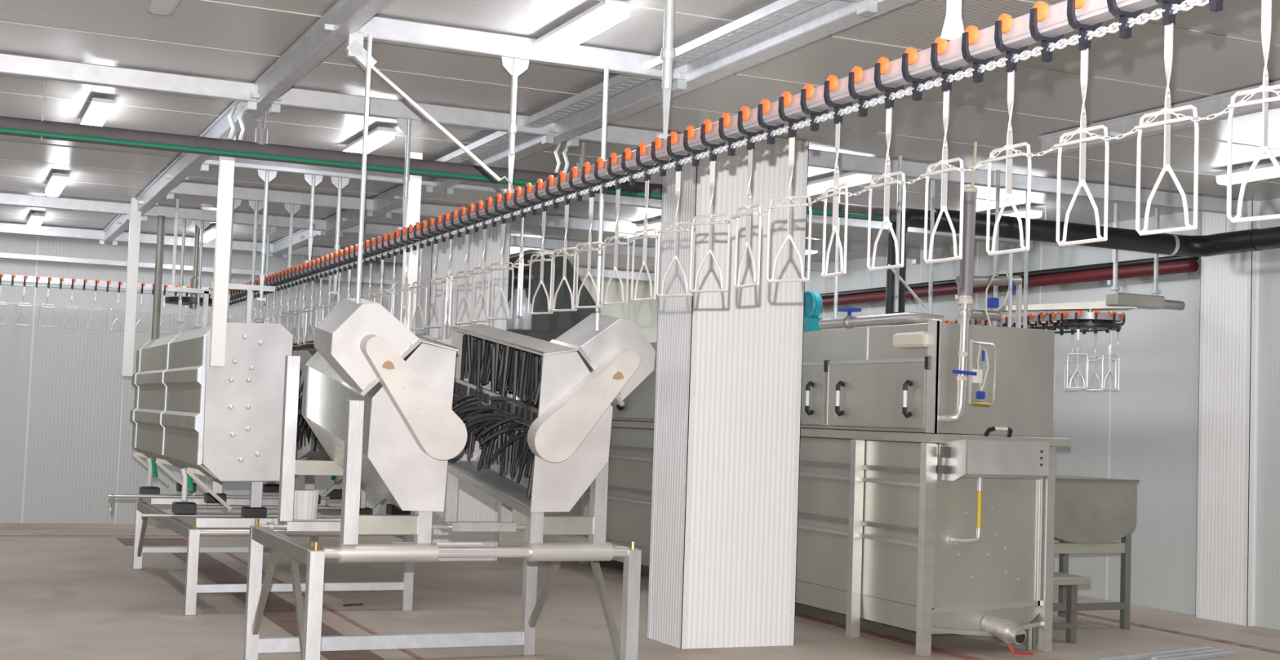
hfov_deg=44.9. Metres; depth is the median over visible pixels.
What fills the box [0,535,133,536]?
paint line
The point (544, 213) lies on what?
shackle
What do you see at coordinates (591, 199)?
shackle
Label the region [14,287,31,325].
shackle
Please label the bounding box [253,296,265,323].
shackle
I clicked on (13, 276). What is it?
trolley
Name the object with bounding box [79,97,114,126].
ceiling lamp
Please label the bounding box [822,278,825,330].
trim
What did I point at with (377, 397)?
machine
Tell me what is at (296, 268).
trolley
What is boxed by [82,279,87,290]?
trolley
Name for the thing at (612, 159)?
trolley
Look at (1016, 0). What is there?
trim
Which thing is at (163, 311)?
shackle
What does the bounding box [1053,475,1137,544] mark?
bowl
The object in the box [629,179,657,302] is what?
shackle
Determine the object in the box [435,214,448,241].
trolley
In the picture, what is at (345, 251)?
trolley
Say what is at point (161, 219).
post
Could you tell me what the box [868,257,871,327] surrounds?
trim
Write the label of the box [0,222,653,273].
trim
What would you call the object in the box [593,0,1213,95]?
cross beam
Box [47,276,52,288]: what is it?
trolley
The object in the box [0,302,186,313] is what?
chain
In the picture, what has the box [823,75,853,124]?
trolley
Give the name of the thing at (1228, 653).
metal strip
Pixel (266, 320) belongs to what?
shackle
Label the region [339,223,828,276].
cross beam
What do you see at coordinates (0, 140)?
trim
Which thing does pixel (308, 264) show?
trolley
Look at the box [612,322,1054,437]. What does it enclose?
hood
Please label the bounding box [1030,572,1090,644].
bench
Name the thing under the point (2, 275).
trolley
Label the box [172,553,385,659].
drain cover
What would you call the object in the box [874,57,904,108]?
trolley
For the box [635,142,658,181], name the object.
trolley
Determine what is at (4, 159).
trim
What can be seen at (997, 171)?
hanging rod
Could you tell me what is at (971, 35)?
trolley
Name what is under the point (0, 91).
trim
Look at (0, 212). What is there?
trim
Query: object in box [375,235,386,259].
trolley
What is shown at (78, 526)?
baseboard
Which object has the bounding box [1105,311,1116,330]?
trolley
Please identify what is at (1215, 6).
trolley
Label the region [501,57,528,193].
hanger
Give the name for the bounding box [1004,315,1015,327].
trolley
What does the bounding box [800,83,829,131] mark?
trolley
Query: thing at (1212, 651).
metal strip
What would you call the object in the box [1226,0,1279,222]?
shackle
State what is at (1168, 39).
shackle
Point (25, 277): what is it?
trolley
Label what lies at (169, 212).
cross beam
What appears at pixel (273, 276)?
trolley
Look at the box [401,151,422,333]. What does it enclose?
post
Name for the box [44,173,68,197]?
ceiling lamp
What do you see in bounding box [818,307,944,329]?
pipe
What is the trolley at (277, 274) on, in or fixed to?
hanging from the rail at (1055, 24)
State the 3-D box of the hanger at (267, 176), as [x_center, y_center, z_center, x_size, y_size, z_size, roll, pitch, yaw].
[-3.308,-0.828,13.643,0.170,1.160,0.051,3,-4,-24]
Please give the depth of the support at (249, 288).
14.38 m
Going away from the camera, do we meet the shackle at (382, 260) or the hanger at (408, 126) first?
the hanger at (408, 126)
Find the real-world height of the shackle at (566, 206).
0.566 m
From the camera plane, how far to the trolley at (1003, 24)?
4.76 m
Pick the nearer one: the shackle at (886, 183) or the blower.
the shackle at (886, 183)
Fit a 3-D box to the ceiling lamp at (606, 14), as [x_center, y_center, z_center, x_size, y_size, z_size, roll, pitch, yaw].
[-0.350,-1.666,8.591,0.150,0.128,1.150,3,-4,-24]
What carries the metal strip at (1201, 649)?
on the floor
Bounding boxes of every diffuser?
[203,229,215,242]
[1006,211,1041,218]
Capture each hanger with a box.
[175,218,191,321]
[193,220,210,327]
[226,199,241,318]
[248,200,263,323]
[256,169,276,302]
[262,226,276,323]
[283,204,300,315]
[304,173,323,262]
[329,177,349,295]
[397,118,420,230]
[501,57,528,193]
[655,0,675,140]
[939,0,964,39]
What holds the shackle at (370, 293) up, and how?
hanging from the trolley at (366, 244)
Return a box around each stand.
[107,493,413,616]
[243,519,641,659]
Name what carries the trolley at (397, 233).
hanging from the rail at (1055, 24)
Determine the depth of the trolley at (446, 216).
9.96 m
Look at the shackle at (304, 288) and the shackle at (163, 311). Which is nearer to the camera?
the shackle at (304, 288)
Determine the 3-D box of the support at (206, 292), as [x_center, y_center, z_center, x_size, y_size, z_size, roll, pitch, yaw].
[-4.767,-0.663,16.765,0.630,1.480,0.050,3,-4,-24]
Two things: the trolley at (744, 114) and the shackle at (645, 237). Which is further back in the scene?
the shackle at (645, 237)
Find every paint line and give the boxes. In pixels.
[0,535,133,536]
[225,552,425,659]
[795,612,985,659]
[1076,612,1279,654]
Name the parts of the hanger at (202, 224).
rod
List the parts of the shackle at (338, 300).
frame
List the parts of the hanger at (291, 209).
rod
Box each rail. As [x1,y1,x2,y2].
[0,252,399,285]
[1,274,208,291]
[230,0,1160,297]
[826,313,1066,330]
[991,320,1062,328]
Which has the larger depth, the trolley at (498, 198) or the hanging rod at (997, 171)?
the hanging rod at (997, 171)
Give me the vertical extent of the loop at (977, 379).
0.510 m
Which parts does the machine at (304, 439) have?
support post, support arm, plate, support post, support arm, drain spout, support post, support arm, plate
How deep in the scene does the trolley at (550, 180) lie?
8.28 m
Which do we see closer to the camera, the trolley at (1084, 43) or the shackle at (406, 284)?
the trolley at (1084, 43)
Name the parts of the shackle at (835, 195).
frame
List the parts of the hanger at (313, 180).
rod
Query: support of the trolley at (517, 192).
hanging from the rail at (1055, 24)
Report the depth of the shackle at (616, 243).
7.51 m
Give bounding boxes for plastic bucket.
[293,489,319,519]
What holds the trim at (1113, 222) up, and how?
attached to the wall at (1154, 412)
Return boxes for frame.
[989,203,1185,311]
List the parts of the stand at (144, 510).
leg, rail, leg, leg, rail, leg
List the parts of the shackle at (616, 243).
frame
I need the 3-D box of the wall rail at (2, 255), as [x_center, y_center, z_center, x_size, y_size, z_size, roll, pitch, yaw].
[-9.258,-1.025,19.423,12.800,0.070,0.080,3,-4,-24]
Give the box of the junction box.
[892,331,928,348]
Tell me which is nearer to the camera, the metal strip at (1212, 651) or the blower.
the metal strip at (1212, 651)
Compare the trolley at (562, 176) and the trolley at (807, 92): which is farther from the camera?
the trolley at (562, 176)
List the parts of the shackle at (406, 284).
frame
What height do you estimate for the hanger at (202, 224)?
1.210 m
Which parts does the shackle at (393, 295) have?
frame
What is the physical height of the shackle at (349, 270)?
0.566 m
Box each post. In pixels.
[120,197,141,377]
[151,215,164,340]
[208,134,235,367]
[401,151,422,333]
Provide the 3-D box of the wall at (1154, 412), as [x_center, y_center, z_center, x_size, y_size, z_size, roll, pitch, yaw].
[6.474,0.686,12.583,0.100,3.900,25.600,3,-4,-24]
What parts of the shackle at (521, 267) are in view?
frame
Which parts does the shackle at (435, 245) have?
frame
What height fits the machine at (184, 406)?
1.640 m
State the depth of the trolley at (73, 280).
19.69 m
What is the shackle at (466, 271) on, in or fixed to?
hanging from the trolley at (462, 211)
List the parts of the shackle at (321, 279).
frame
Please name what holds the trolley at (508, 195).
hanging from the rail at (1055, 24)
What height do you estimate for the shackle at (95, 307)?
0.486 m
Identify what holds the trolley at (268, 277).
hanging from the rail at (1055, 24)
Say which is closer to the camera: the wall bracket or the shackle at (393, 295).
the shackle at (393, 295)
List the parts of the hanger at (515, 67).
rod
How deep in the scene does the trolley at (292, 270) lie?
14.24 m
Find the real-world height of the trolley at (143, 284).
0.150 m
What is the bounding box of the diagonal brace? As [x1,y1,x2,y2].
[344,31,513,192]
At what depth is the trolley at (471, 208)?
9.50 m
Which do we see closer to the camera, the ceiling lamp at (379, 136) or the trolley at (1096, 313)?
the ceiling lamp at (379, 136)
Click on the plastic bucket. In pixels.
(305, 503)
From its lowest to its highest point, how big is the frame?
1.035 m
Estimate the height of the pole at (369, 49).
1.490 m
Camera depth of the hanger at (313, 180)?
13.81 m
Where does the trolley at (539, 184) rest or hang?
hanging from the rail at (1055, 24)
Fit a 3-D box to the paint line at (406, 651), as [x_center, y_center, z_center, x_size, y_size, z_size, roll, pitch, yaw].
[-1.840,2.277,11.326,0.050,0.004,14.300,3,-4,-24]
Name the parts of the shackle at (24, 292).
frame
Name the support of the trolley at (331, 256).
hanging from the rail at (1055, 24)
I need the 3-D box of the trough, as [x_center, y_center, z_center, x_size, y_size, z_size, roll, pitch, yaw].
[3.703,1.958,13.792,1.050,1.305,0.915,3,-4,-24]
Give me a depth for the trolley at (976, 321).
15.92 m
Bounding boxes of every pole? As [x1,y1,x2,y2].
[355,34,372,303]
[595,66,608,330]
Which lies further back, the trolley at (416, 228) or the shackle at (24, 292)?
the shackle at (24, 292)
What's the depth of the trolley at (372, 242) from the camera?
11.64 m
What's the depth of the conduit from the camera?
16.70 m
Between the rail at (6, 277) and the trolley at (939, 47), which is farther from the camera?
the rail at (6, 277)
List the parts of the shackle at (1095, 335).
frame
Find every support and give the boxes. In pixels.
[164,223,212,308]
[167,198,213,328]
[210,282,275,323]
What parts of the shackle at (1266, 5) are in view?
frame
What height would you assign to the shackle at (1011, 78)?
0.566 m
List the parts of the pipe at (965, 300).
lever, hanger rod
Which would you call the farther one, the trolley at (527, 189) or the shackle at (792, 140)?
the trolley at (527, 189)
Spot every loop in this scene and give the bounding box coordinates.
[955,253,1022,328]
[966,339,998,407]
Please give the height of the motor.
1.175 m
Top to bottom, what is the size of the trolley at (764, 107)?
0.175 m
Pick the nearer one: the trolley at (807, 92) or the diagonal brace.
the trolley at (807, 92)
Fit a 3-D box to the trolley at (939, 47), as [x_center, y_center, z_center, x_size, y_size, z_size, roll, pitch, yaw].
[1.012,-0.870,5.078,0.116,0.175,0.060,3,-4,-24]
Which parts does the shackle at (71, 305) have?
frame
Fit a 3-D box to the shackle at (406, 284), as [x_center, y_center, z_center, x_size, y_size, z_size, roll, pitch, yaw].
[-1.654,-0.269,10.868,0.052,0.566,0.210,3,-4,-25]
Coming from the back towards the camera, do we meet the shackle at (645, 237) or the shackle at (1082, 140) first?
the shackle at (645, 237)
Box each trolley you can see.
[0,273,4,285]
[10,274,16,286]
[22,275,27,287]
[35,275,39,288]
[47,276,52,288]
[58,277,63,288]
[71,278,75,289]
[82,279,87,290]
[94,280,99,291]
[106,280,111,292]
[117,280,122,293]
[140,282,145,294]
[163,284,168,295]
[230,289,237,303]
[233,289,239,302]
[235,289,242,302]
[238,289,245,301]
[265,275,273,293]
[269,274,276,292]
[272,272,280,291]
[275,271,284,289]
[279,270,287,288]
[283,268,291,288]
[286,267,295,286]
[290,266,299,285]
[293,265,302,284]
[297,263,306,283]
[302,262,311,282]
[306,260,315,280]
[310,258,319,279]
[315,257,324,278]
[319,256,328,276]
[323,254,333,275]
[328,253,337,274]
[333,251,342,272]
[337,248,348,271]
[342,247,353,269]
[347,245,357,268]
[352,244,364,258]
[362,242,369,265]
[364,240,375,263]
[369,238,381,262]
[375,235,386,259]
[381,233,393,257]
[386,231,399,256]
[393,229,405,254]
[400,226,413,252]
[406,224,419,250]
[413,222,426,248]
[420,219,434,246]
[427,217,441,244]
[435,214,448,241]
[442,211,457,239]
[450,208,465,237]
[458,205,474,235]
[466,203,482,232]
[475,200,492,229]
[484,196,501,226]
[493,193,511,223]
[503,190,520,221]
[513,186,531,217]
[523,182,542,215]
[533,178,553,211]
[545,174,564,208]
[556,170,577,204]
[568,166,589,201]
[581,162,602,197]
[593,157,615,194]
[607,152,629,189]
[621,147,644,185]
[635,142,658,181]
[650,137,675,177]
[666,131,691,171]
[683,125,707,167]
[700,119,725,161]
[718,112,744,155]
[737,106,764,150]
[757,98,784,144]
[777,91,806,137]
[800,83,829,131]
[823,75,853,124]
[848,66,878,117]
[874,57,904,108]
[901,46,933,101]
[930,36,962,92]
[961,25,994,83]
[974,319,979,324]
[994,13,1027,72]
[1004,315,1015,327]
[1026,313,1037,328]
[1029,0,1063,62]
[1037,312,1048,329]
[1048,311,1060,330]
[1056,320,1064,335]
[1060,311,1071,329]
[1066,0,1102,50]
[1074,310,1082,328]
[1093,311,1100,329]
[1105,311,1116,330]
[1106,0,1143,39]
[1114,312,1125,331]
[1155,0,1184,25]
[1208,0,1223,12]
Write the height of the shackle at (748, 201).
0.566 m
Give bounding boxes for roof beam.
[98,0,391,242]
[271,0,916,254]
[1038,80,1279,155]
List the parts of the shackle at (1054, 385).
frame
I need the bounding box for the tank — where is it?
[543,320,1070,657]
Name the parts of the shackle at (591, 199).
frame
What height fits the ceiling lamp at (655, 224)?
0.128 m
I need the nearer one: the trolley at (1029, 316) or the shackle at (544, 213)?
the shackle at (544, 213)
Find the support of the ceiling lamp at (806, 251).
attached to the ceiling
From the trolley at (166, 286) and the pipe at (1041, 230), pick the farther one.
the trolley at (166, 286)
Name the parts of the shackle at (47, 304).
frame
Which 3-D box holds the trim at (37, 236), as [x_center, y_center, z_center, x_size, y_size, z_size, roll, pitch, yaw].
[-7.913,0.610,20.119,0.016,3.900,0.005,3,-4,-24]
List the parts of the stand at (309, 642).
leg, rail, leg, leg, rail, leg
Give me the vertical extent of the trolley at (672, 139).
0.175 m
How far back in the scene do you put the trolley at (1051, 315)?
14.86 m
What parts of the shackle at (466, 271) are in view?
frame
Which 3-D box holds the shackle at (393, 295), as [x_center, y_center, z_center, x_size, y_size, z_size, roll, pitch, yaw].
[-1.794,-0.256,11.176,0.052,0.566,0.210,3,-3,-14]
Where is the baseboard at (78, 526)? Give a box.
[0,523,249,528]
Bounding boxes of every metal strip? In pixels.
[1097,647,1213,659]
[1151,648,1225,659]
[1160,651,1235,659]
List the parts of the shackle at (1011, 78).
frame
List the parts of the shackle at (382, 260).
frame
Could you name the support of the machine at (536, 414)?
attached to the stand at (309, 642)
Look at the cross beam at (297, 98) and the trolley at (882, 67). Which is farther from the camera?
the cross beam at (297, 98)
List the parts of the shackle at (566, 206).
frame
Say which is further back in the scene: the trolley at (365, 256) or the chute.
the chute
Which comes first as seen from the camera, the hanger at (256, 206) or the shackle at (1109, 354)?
the shackle at (1109, 354)
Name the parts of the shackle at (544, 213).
frame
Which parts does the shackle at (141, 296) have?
frame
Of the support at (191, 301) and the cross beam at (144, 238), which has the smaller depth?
the support at (191, 301)
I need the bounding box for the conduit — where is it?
[804,255,1199,297]
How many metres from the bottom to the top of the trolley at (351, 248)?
0.175 m
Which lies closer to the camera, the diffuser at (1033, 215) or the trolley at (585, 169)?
the trolley at (585, 169)
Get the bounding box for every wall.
[0,232,657,524]
[804,198,1279,630]
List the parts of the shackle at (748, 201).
frame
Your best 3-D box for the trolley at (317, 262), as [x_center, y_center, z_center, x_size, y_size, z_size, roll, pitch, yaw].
[-2.736,-0.534,13.333,0.116,0.175,0.060,3,-4,-24]
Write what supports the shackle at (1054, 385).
hanging from the trolley
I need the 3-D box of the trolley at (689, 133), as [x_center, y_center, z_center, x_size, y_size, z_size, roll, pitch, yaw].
[0.249,-0.802,6.759,0.116,0.175,0.060,3,-4,-24]
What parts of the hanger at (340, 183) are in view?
rod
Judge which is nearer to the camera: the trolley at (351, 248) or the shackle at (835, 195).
the shackle at (835, 195)
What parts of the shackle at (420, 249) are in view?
frame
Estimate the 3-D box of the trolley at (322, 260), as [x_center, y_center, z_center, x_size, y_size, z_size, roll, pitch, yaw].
[-2.666,-0.541,13.180,0.116,0.175,0.060,3,-4,-24]
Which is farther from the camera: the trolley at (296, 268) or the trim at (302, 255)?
the trim at (302, 255)
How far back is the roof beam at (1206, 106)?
10.37 m
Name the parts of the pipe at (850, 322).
valve handle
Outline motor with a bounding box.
[506,234,533,330]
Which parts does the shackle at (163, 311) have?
frame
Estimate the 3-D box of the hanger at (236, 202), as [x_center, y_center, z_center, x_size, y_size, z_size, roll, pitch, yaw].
[-4.134,-0.720,15.626,0.170,1.210,0.051,3,-4,-24]
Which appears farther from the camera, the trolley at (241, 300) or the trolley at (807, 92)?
the trolley at (241, 300)
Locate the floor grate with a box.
[115,537,187,546]
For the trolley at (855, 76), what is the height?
0.175 m
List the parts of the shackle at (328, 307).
frame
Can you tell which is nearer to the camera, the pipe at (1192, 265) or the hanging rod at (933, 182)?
the hanging rod at (933, 182)
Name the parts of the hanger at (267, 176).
rod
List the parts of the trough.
leg, rail, rail, leg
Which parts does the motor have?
motor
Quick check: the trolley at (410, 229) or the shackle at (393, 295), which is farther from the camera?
the shackle at (393, 295)
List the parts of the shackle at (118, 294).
frame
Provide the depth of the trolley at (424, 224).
10.41 m
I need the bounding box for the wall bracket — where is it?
[1106,280,1124,286]
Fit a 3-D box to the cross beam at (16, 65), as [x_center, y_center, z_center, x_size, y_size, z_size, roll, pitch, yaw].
[-6.623,-1.831,8.805,8.780,0.185,0.090,3,-4,-24]
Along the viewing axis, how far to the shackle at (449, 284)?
9.96 m
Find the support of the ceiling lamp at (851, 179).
attached to the ceiling
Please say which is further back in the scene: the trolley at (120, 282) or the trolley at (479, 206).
the trolley at (120, 282)
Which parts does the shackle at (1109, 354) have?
frame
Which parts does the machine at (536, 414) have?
post, plate, finger rail, post, lid, post, plate, post, motor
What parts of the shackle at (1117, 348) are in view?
frame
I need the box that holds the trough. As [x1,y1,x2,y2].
[1053,475,1139,630]
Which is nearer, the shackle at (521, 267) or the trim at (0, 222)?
the shackle at (521, 267)
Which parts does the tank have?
post, handle, door, tank, handle, door, edge trim, handle, post, door, edge trim, handle, post, trim, rim handle, rim handle, lever, post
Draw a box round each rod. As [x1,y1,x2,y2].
[833,188,840,329]
[887,264,926,308]
[893,155,902,312]
[928,180,935,314]
[992,169,999,326]
[1022,191,1028,328]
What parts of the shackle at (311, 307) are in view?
frame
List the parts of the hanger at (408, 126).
rod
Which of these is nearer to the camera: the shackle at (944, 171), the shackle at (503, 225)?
the shackle at (944, 171)
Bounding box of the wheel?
[1059,309,1121,330]
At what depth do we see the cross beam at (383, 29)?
8.95 m
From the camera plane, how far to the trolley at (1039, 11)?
4.61 m
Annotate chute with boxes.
[506,253,595,342]
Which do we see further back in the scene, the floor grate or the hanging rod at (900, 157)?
the floor grate
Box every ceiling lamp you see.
[26,213,44,231]
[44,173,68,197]
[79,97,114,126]
[146,0,180,15]
[200,225,216,242]
[342,126,396,153]
[532,0,631,59]
[618,218,661,238]
[805,249,817,254]
[807,170,872,195]
[991,206,1043,218]
[1214,161,1279,185]
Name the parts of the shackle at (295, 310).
frame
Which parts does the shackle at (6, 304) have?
frame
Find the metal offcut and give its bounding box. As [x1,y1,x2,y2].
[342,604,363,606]
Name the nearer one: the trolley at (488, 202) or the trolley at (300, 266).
the trolley at (488, 202)
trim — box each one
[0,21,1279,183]
[0,91,1142,217]
[0,139,176,157]
[0,174,146,188]
[0,212,654,265]
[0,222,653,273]
[3,189,835,261]
[4,159,946,247]
[21,235,39,523]
[115,376,124,524]
[199,0,1279,150]
[298,255,303,335]
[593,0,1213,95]
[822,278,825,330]
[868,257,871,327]
[919,250,921,313]
[973,241,978,435]
[1016,0,1279,46]
[1036,241,1041,437]
[1106,222,1114,599]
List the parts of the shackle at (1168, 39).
frame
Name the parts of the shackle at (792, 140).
frame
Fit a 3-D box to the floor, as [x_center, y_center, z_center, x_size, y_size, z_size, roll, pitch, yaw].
[-1.233,2.230,9.185,19.550,0.100,25.900,3,-4,-24]
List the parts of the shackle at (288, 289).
frame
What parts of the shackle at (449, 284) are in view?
frame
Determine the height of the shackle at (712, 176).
0.566 m
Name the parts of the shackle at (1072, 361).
frame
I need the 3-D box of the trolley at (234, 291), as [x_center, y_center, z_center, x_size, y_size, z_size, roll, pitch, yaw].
[-4.401,-0.386,17.001,0.116,0.175,0.060,3,-4,-24]
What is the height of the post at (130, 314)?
1.948 m
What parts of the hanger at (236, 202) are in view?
rod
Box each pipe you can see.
[0,79,897,222]
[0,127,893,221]
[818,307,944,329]
[822,259,1198,306]
[884,193,1279,325]
[938,142,977,422]
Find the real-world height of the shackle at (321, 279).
0.566 m
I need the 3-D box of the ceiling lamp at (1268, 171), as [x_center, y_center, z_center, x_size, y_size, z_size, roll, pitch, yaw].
[5.043,-1.278,12.122,0.150,0.128,1.300,3,-4,-24]
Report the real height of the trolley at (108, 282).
0.150 m
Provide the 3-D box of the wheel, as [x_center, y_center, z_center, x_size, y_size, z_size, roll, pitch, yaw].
[4.305,-0.125,14.818,0.580,0.260,0.580,3,-4,-24]
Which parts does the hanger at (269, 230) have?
rod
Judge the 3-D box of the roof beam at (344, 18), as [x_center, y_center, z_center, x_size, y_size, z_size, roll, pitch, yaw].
[-3.200,-1.563,11.991,0.200,0.148,18.350,3,-4,-24]
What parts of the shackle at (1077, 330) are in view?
frame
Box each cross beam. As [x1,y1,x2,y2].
[0,53,257,111]
[0,192,130,220]
[0,222,105,244]
[111,231,272,257]
[141,205,326,236]
[166,182,373,217]
[200,155,432,193]
[268,87,554,145]
[281,245,657,281]
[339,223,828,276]
[359,16,687,92]
[383,203,919,264]
[444,180,1033,249]
[566,124,680,147]
[808,149,1248,217]
[846,0,877,16]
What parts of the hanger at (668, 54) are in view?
rod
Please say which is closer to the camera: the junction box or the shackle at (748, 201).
the shackle at (748, 201)
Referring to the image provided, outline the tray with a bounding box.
[447,445,531,510]
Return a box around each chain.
[0,283,203,297]
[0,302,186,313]
[229,0,1208,302]
[369,84,1279,299]
[1027,325,1121,333]
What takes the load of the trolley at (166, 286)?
hanging from the rail at (6, 277)
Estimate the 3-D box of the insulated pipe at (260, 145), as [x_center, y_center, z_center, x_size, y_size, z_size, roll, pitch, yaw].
[-4.312,-1.526,10.336,14.280,0.470,0.124,3,-4,-24]
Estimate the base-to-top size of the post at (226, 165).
1.908 m
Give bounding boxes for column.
[410,217,511,561]
[646,127,808,649]
[1195,200,1260,626]
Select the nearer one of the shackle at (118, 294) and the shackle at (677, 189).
the shackle at (677, 189)
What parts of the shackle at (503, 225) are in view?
frame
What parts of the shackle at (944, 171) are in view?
frame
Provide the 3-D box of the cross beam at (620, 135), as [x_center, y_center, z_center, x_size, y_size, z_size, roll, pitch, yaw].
[-0.112,-1.438,11.745,0.910,0.185,0.090,3,-4,-24]
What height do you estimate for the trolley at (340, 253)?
0.175 m
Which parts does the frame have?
plate, rod, arm, rod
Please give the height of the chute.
2.550 m
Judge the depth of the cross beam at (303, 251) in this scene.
21.77 m
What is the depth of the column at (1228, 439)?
14.41 m
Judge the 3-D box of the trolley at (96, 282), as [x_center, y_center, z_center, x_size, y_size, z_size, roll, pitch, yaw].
[-6.953,-0.570,19.835,0.052,0.150,0.100,3,-4,-24]
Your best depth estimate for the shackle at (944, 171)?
5.06 m
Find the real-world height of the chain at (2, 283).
0.013 m
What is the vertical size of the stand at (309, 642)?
0.945 m
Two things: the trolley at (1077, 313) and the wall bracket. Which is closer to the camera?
the trolley at (1077, 313)
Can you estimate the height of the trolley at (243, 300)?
0.175 m
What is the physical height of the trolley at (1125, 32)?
0.175 m
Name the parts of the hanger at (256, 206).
rod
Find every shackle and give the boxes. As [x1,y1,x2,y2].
[0,285,7,324]
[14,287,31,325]
[39,288,55,327]
[62,289,79,328]
[86,291,102,329]
[109,293,124,330]
[134,294,148,332]
[159,295,171,333]
[177,305,193,333]
[200,306,211,328]
[252,297,257,321]
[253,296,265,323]
[261,293,268,323]
[268,292,275,324]
[275,289,282,324]
[279,288,293,347]
[286,285,302,346]
[296,282,306,346]
[302,280,318,344]
[312,277,324,336]
[319,275,336,322]
[328,272,341,311]
[337,269,351,303]
[361,262,375,302]
[369,259,390,311]
[386,255,395,315]
[397,251,410,328]
[408,248,427,330]
[422,244,443,328]
[441,238,452,327]
[453,234,475,324]
[469,229,493,322]
[486,223,514,319]
[512,217,524,318]
[527,210,555,315]
[549,204,578,311]
[572,197,604,308]
[600,188,629,305]
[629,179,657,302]
[656,171,694,297]
[688,160,730,293]
[730,148,761,288]
[765,137,812,283]
[817,122,848,278]
[864,106,906,271]
[920,89,964,264]
[982,70,1031,256]
[1053,48,1109,246]
[1053,358,1055,391]
[1063,334,1079,391]
[1066,328,1088,389]
[1085,333,1104,391]
[1098,329,1117,390]
[1111,332,1119,391]
[1134,22,1199,235]
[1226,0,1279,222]
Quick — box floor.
[0,528,1279,659]
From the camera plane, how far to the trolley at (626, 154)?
7.36 m
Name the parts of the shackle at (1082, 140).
frame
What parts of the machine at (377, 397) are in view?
post, plate, post, motor, plate, post, lid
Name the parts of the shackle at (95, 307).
frame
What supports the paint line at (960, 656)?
on the floor
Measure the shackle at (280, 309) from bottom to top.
0.566 m
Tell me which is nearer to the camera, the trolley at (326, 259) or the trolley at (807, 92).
the trolley at (807, 92)
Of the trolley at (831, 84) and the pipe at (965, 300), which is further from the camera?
the pipe at (965, 300)
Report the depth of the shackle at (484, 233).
9.35 m
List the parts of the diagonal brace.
rod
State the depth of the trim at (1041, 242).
17.15 m
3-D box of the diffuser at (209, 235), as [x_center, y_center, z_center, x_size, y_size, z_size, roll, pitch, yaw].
[-5.414,-1.186,19.570,0.140,0.055,1.130,3,-4,-24]
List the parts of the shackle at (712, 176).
frame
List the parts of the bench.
leg, leg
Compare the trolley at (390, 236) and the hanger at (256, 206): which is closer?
the trolley at (390, 236)
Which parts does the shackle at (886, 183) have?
frame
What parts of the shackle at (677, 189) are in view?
frame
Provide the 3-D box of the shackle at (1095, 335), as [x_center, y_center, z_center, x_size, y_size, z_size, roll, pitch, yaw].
[4.430,0.309,15.110,0.052,0.566,0.210,5,-4,-39]
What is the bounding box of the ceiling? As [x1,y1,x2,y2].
[0,0,1279,273]
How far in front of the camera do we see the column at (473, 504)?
17.78 m
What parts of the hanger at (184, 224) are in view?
rod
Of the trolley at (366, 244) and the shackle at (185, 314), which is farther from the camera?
the shackle at (185, 314)
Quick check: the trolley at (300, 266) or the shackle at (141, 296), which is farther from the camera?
the shackle at (141, 296)
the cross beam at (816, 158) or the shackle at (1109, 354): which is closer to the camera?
the cross beam at (816, 158)
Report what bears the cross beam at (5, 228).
attached to the roof beam at (344, 18)
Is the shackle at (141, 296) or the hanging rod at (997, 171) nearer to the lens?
the hanging rod at (997, 171)
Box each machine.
[129,322,293,518]
[262,333,434,515]
[277,297,467,563]
[441,313,655,561]
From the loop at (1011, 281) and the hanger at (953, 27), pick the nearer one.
the hanger at (953, 27)
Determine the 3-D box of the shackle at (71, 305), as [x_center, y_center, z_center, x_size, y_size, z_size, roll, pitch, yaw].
[-7.223,-0.269,19.688,0.181,0.486,0.044,4,-4,-26]
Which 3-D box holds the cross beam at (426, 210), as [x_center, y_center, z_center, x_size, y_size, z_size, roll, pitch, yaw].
[0.370,-1.085,17.686,6.710,0.185,0.090,3,-4,-24]
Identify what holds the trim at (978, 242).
attached to the wall at (1154, 412)
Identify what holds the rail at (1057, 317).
attached to the wheel
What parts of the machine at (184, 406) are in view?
drain spout, support arm, locking knob, support arm, drain spout, locking knob, support arm, support post, plate, support post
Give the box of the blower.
[803,290,822,332]
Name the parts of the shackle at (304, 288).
frame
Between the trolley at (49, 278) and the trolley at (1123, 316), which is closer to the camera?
the trolley at (1123, 316)
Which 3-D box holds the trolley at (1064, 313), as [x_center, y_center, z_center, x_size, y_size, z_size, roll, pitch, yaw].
[4.054,-0.092,14.713,0.116,0.175,0.060,3,-4,-24]
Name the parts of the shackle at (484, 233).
frame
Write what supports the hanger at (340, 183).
hanging from the cross beam at (240, 163)
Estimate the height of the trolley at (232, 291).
0.175 m
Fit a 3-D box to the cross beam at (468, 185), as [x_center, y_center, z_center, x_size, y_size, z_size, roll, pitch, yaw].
[1.258,-1.165,15.730,6.710,0.185,0.090,3,-4,-24]
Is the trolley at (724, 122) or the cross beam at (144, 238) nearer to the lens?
the trolley at (724, 122)
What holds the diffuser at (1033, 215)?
attached to the ceiling lamp at (1035, 212)
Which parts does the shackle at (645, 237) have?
frame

